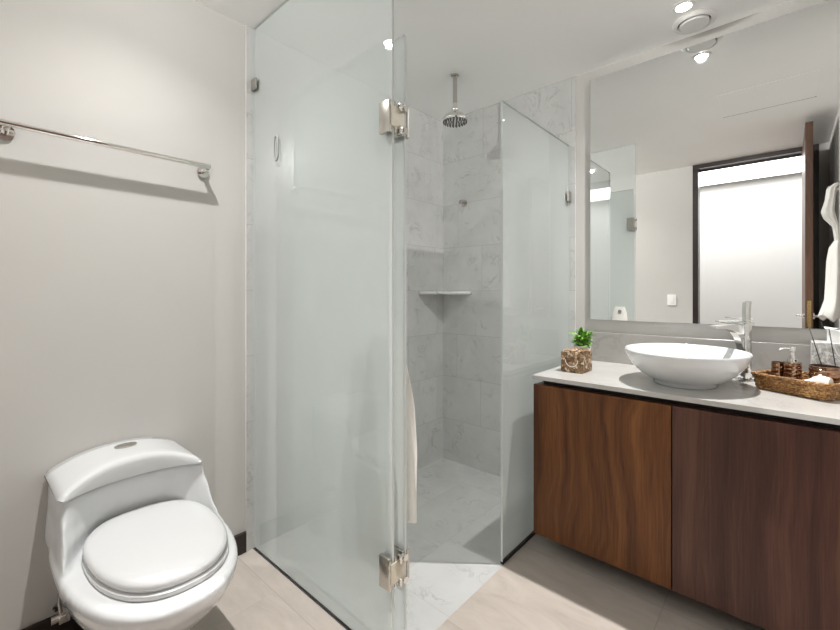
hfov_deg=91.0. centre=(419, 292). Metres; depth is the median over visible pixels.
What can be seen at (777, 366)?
tumbler
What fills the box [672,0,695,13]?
recessed light
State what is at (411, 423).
towel
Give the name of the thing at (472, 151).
wall
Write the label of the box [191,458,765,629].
floor
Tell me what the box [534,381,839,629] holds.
vanity cabinet
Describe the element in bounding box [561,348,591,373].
planter
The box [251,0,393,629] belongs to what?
screen
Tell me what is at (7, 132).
towel bar
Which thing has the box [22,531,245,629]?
baseboard
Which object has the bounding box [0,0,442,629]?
wall
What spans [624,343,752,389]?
washbasin
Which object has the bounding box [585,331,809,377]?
backsplash
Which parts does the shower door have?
glass, door plate, door plate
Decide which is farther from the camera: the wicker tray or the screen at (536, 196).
the screen at (536, 196)
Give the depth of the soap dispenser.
1.61 m
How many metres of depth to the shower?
2.37 m
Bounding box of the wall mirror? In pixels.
[590,0,839,329]
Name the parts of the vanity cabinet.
door, door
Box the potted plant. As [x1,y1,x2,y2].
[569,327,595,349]
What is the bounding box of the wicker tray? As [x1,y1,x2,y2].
[751,369,839,400]
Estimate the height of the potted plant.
0.208 m
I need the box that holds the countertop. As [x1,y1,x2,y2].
[533,331,839,424]
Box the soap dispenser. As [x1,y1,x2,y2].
[778,346,802,379]
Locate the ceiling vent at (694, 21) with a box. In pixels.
[672,8,717,34]
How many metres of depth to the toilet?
1.25 m
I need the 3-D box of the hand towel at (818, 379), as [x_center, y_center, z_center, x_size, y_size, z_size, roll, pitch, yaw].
[1.434,0.333,1.516,0.037,0.066,0.120,0,0,-20]
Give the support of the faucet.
on the countertop
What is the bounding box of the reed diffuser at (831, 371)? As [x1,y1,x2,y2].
[808,328,839,382]
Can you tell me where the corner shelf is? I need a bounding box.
[419,291,470,293]
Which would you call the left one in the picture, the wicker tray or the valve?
the valve
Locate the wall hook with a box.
[459,199,466,205]
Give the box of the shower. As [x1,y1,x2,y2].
[442,73,467,127]
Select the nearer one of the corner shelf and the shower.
the shower
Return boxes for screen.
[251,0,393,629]
[500,100,571,564]
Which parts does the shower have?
ceiling arm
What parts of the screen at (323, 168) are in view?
finger pull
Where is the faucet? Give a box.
[709,302,753,381]
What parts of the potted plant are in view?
pot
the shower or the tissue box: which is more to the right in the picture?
the tissue box
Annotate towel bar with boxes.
[0,118,210,177]
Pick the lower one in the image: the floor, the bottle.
the floor
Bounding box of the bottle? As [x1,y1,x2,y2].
[783,361,802,379]
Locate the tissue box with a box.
[810,329,839,366]
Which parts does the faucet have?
spout, lever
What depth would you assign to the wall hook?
2.90 m
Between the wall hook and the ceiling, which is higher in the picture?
the ceiling
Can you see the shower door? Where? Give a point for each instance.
(396, 115)
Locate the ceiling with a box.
[194,0,793,120]
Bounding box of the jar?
[808,364,839,382]
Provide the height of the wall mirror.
1.348 m
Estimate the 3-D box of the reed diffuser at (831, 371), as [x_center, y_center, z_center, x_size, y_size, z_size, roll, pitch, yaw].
[1.504,0.255,1.533,0.088,0.243,0.088,0,0,42]
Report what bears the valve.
attached to the wall at (122, 273)
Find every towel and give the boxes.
[407,368,416,522]
[805,375,833,383]
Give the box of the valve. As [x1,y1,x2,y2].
[50,594,70,625]
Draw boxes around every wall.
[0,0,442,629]
[443,0,832,476]
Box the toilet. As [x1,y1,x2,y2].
[44,437,237,629]
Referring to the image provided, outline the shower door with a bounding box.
[379,35,408,629]
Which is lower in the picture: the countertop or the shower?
the countertop
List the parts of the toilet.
tank lid, seat lid, seat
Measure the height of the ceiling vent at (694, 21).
0.022 m
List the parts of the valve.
valve handle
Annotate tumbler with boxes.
[771,361,782,376]
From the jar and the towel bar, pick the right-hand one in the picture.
the jar

